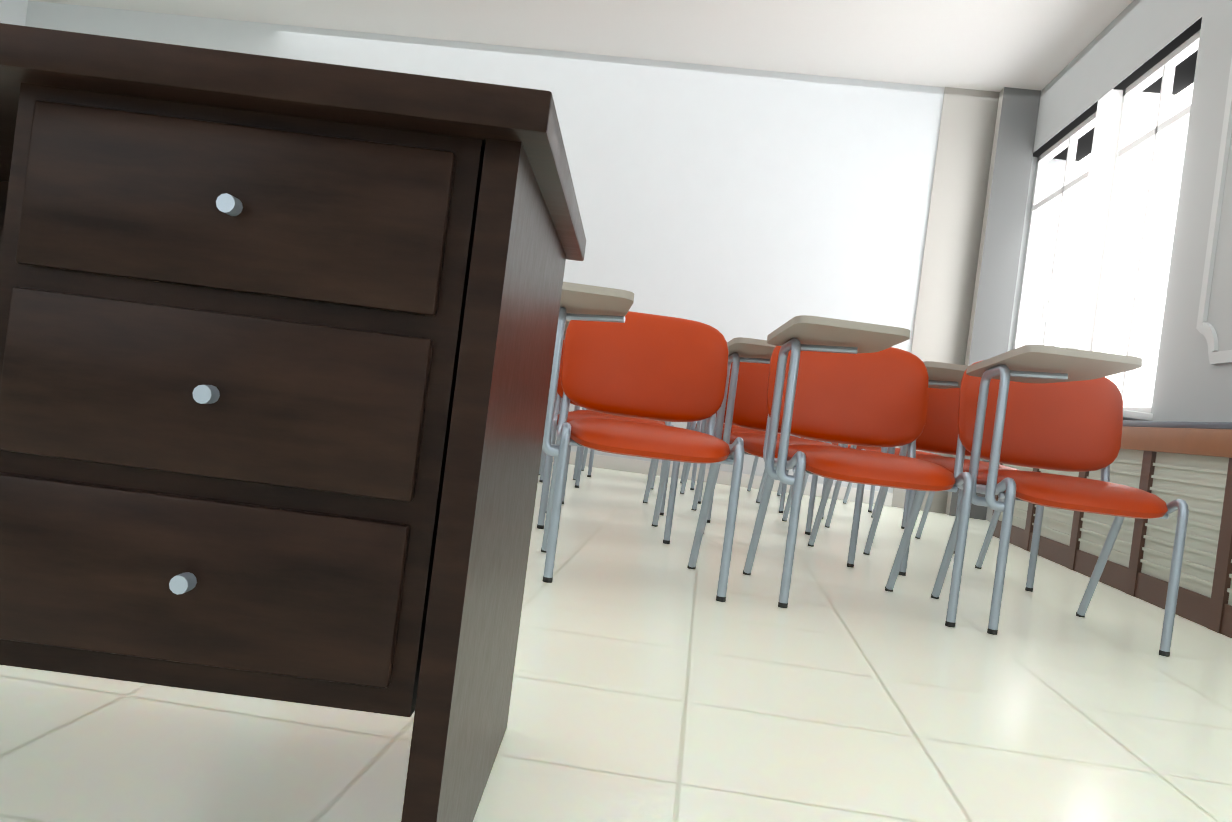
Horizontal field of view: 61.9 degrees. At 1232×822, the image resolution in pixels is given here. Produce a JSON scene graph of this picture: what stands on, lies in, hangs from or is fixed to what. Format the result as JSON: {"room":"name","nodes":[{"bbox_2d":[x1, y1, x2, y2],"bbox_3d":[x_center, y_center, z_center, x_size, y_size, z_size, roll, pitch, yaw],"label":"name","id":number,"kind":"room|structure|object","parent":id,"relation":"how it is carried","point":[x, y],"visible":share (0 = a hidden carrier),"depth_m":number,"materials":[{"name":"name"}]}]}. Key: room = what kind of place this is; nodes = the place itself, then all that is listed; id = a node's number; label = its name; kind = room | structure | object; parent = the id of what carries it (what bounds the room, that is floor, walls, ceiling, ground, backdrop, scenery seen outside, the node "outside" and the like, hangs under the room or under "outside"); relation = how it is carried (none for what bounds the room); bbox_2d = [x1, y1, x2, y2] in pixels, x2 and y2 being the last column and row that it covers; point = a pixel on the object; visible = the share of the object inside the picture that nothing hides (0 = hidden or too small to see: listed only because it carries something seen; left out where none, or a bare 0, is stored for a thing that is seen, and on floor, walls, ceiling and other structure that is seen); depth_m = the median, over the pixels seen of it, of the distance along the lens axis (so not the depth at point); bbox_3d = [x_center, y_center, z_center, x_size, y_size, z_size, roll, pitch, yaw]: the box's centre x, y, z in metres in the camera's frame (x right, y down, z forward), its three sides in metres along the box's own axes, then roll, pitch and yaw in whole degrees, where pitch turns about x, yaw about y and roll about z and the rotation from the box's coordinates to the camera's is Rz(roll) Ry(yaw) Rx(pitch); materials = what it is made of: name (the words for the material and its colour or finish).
{"room":"classroom","nodes":[
{"label":"classroom","id":0,"kind":"room"},
{"bbox_2d":[0,0,27,25],"bbox_3d":[-5.492,-1.771,3.378,0.350,3.100,9.700,7,0,5],"label":"wall","id":1,"kind":"structure","parent":0,"point":[13,12],"depth_m":8.04,"materials":[{"name":"paint"}]},
{"bbox_2d":[25,1,944,492],"bbox_3d":[-0.993,-1.242,8.011,8.530,3.100,0.350,7,0,5],"label":"wall","id":2,"kind":"structure","parent":0,"point":[729,203],"depth_m":7.68,"materials":[{"name":"paint"}]},
{"bbox_2d":[553,451,892,506],"bbox_3d":[-1.519,0.205,7.867,7.180,0.100,0.020,7,0,5],"label":"baseboard","id":3,"kind":"structure","parent":2,"relation":"attached to","point":[627,465],"depth_m":7.66,"materials":[{"name":"white paint"}]},
{"bbox_2d":[28,0,1132,91],"bbox_3d":[-1.250,-2.857,2.994,8.530,0.120,10.400,7,0,5],"label":"ceiling","id":4,"kind":"structure","parent":0,"point":[993,45],"depth_m":7.04,"materials":[{"name":"white paint"}]},
{"bbox_2d":[0,463,1231,821],"bbox_3d":[-1.652,0.338,3.019,8.530,0.120,10.400,7,0,5],"label":"floor","id":5,"kind":"structure","parent":0,"point":[654,681],"depth_m":1.82,"materials":[{"name":"tile"}]},
{"bbox_2d":[0,23,585,821],"bbox_3d":[-0.839,0.017,1.212,1.500,0.750,0.750,7,0,0],"label":"desk","id":6,"kind":"object","parent":5,"relation":"on","point":[276,345],"visible":1,"depth_m":0.87,"materials":[{"name":"brown wood"}]},
{"bbox_2d":[539,449,545,482],"bbox_3d":[-0.669,-0.027,6.019,0.610,0.803,0.736,7,0,-6],"label":"chair","id":7,"kind":"object","parent":5,"relation":"on","point":[542,463],"visible":0.02,"depth_m":5.87,"materials":[{"name":"orange plastic"}]},
{"bbox_2d":[537,320,679,543],"bbox_3d":[-0.045,0.067,4.044,0.610,0.803,0.736,7,0,-3],"label":"chair","id":8,"kind":"object","parent":5,"relation":"on","point":[572,415],"visible":0.12,"depth_m":3.89,"materials":[{"name":"orange plastic"}]},
{"bbox_2d":[559,402,673,515],"bbox_3d":[-0.032,0.061,5.030,0.610,0.803,0.736,7,0,-7],"label":"chair","id":9,"kind":"object","parent":5,"relation":"on","point":[649,480],"visible":0.1,"depth_m":4.95,"materials":[{"name":"orange plastic"}]},
{"bbox_2d":[572,405,671,489],"bbox_3d":[0.015,0.059,5.999,0.610,0.803,0.736,7,0,-4],"label":"chair","id":10,"kind":"object","parent":5,"relation":"on","point":[578,464],"visible":0.04,"depth_m":5.81,"materials":[{"name":"orange plastic"}]},
{"bbox_2d":[581,409,664,477],"bbox_3d":[0.051,0.056,6.915,0.610,0.803,0.736,7,0,-7],"label":"chair","id":11,"kind":"object","parent":5,"relation":"on","point":[590,461],"depth_m":6.72,"materials":[{"name":"orange plastic"}]},
{"bbox_2d":[541,282,743,601],"bbox_3d":[0.008,0.083,2.968,0.690,0.803,0.736,7,0,-5],"label":"chair","id":12,"kind":"object","parent":5,"relation":"on","point":[619,358],"visible":0.94,"depth_m":3.23,"materials":[{"name":"orange plastic"}]},
{"bbox_2d":[680,422,758,491],"bbox_3d":[0.734,0.142,6.896,0.610,0.803,0.736,7,0,-4],"label":"chair","id":13,"kind":"object","parent":5,"relation":"on","point":[693,478],"visible":0.02,"depth_m":7.14,"materials":[{"name":"orange plastic"}]},
{"bbox_2d":[680,420,788,512],"bbox_3d":[0.692,0.144,5.976,0.610,0.803,0.736,7,0,-7],"label":"chair","id":14,"kind":"object","parent":5,"relation":"on","point":[762,483],"visible":0.1,"depth_m":5.93,"materials":[{"name":"orange plastic"}]},
{"bbox_2d":[691,412,817,534],"bbox_3d":[0.686,0.151,5.011,0.580,0.803,0.736,7,0,-3],"label":"chair","id":15,"kind":"object","parent":5,"relation":"on","point":[789,497],"visible":0.19,"depth_m":4.95,"materials":[{"name":"orange plastic"}]},
{"bbox_2d":[703,337,864,567],"bbox_3d":[0.642,0.154,4.021,0.610,0.803,0.736,7,0,-6],"label":"chair","id":16,"kind":"object","parent":5,"relation":"on","point":[744,404],"visible":0.46,"depth_m":3.98,"materials":[{"name":"orange plastic"}]},
{"bbox_2d":[776,434,874,512],"bbox_3d":[1.421,0.229,6.873,0.610,0.803,0.736,7,0,-6],"label":"chair","id":17,"kind":"object","parent":5,"relation":"on","point":[871,498],"visible":0.06,"depth_m":7.15,"materials":[{"name":"orange plastic"}]},
{"bbox_2d":[801,439,908,528],"bbox_3d":[1.386,0.232,5.956,0.610,0.803,0.736,7,0,-5],"label":"chair","id":18,"kind":"object","parent":5,"relation":"on","point":[874,508],"depth_m":5.80,"materials":[{"name":"orange plastic"}]},
{"bbox_2d":[743,315,973,627],"bbox_3d":[0.700,0.169,3.032,0.610,0.803,0.736,7,0,-4],"label":"chair","id":19,"kind":"object","parent":5,"relation":"on","point":[832,380],"visible":1,"depth_m":3.11,"materials":[{"name":"orange plastic"}]},
{"bbox_2d":[824,443,962,553],"bbox_3d":[1.356,0.236,4.990,0.610,0.803,0.736,7,0,-2],"label":"chair","id":20,"kind":"object","parent":5,"relation":"on","point":[922,520],"visible":0.04,"depth_m":5.23,"materials":[{"name":"orange plastic"}]},
{"bbox_2d":[863,361,1043,591],"bbox_3d":[1.329,0.241,4.003,0.580,0.803,0.736,7,0,-1],"label":"chair","id":21,"kind":"object","parent":5,"relation":"on","point":[939,433],"visible":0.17,"depth_m":4.25,"materials":[{"name":"orange plastic"}]},
{"bbox_2d":[931,345,1188,656],"bbox_3d":[1.308,0.246,3.016,0.580,0.803,0.736,7,0,0],"label":"chair","id":22,"kind":"object","parent":5,"relation":"on","point":[1047,407],"visible":0.98,"depth_m":3.01,"materials":[{"name":"orange plastic"}]},
{"bbox_2d":[992,420,1231,638],"bbox_3d":[2.261,0.406,4.428,0.313,0.700,3.420,7,0,5],"label":"radiator cover","id":23,"kind":"object","parent":5,"relation":"on","point":[1138,565],"visible":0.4,"depth_m":3.91,"materials":[{"name":"brown wood"}]},
{"bbox_2d":[891,87,1040,519],"bbox_3d":[2.531,-0.794,7.445,0.648,3.100,0.129,7,0,5],"label":"wall","id":24,"kind":"structure","parent":0,"point":[975,225],"depth_m":7.49,"materials":[{"name":"grey paint"}]},
{"bbox_2d":[986,0,1231,521],"bbox_3d":[2.590,-0.747,2.635,0.350,3.100,9.700,7,0,5],"label":"wall","id":25,"kind":"structure","parent":0,"point":[1130,43],"depth_m":5.74,"materials":[{"name":"paint"}]},
{"bbox_2d":[1013,111,1096,348],"bbox_3d":[2.873,-0.780,6.777,0.090,2.130,1.318,7,0,5],"label":"window","id":26,"kind":"structure","parent":25,"relation":"in","point":[1069,140],"depth_m":6.79,"materials":[{"name":"white plastic"}]},
{"bbox_2d":[1123,410,1152,420],"bbox_3d":[2.475,0.019,5.479,0.318,0.035,1.329,7,0,5],"label":"window sill","id":27,"kind":"structure","parent":25,"relation":"attached to","point":[1134,416],"depth_m":4.82,"materials":[{"name":"white plastic"}]},
{"bbox_2d":[1090,29,1200,412],"bbox_3d":[2.760,-0.909,5.361,0.090,1.880,1.078,7,0,5],"label":"window","id":28,"kind":"structure","parent":25,"relation":"in","point":[1126,149],"depth_m":5.36,"materials":[{"name":"white plastic"}]},
{"bbox_2d":[1196,58,1231,364],"bbox_3d":[2.512,-0.991,3.482,0.018,1.600,1.920,7,0,5],"label":"trim","id":29,"kind":"structure","parent":25,"relation":"attached to","point":[1205,328],"depth_m":4.39,"materials":[{"name":"grey paint"}]},
{"label":"outside","id":30,"kind":"structure","parent":0,"visible":0},
{"bbox_2d":[1055,83,1193,406],"bbox_3d":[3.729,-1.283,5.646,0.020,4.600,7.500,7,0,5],"label":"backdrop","id":31,"kind":"structure","parent":30,"point":[1162,258],"depth_m":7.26,"materials":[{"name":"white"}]}
]}

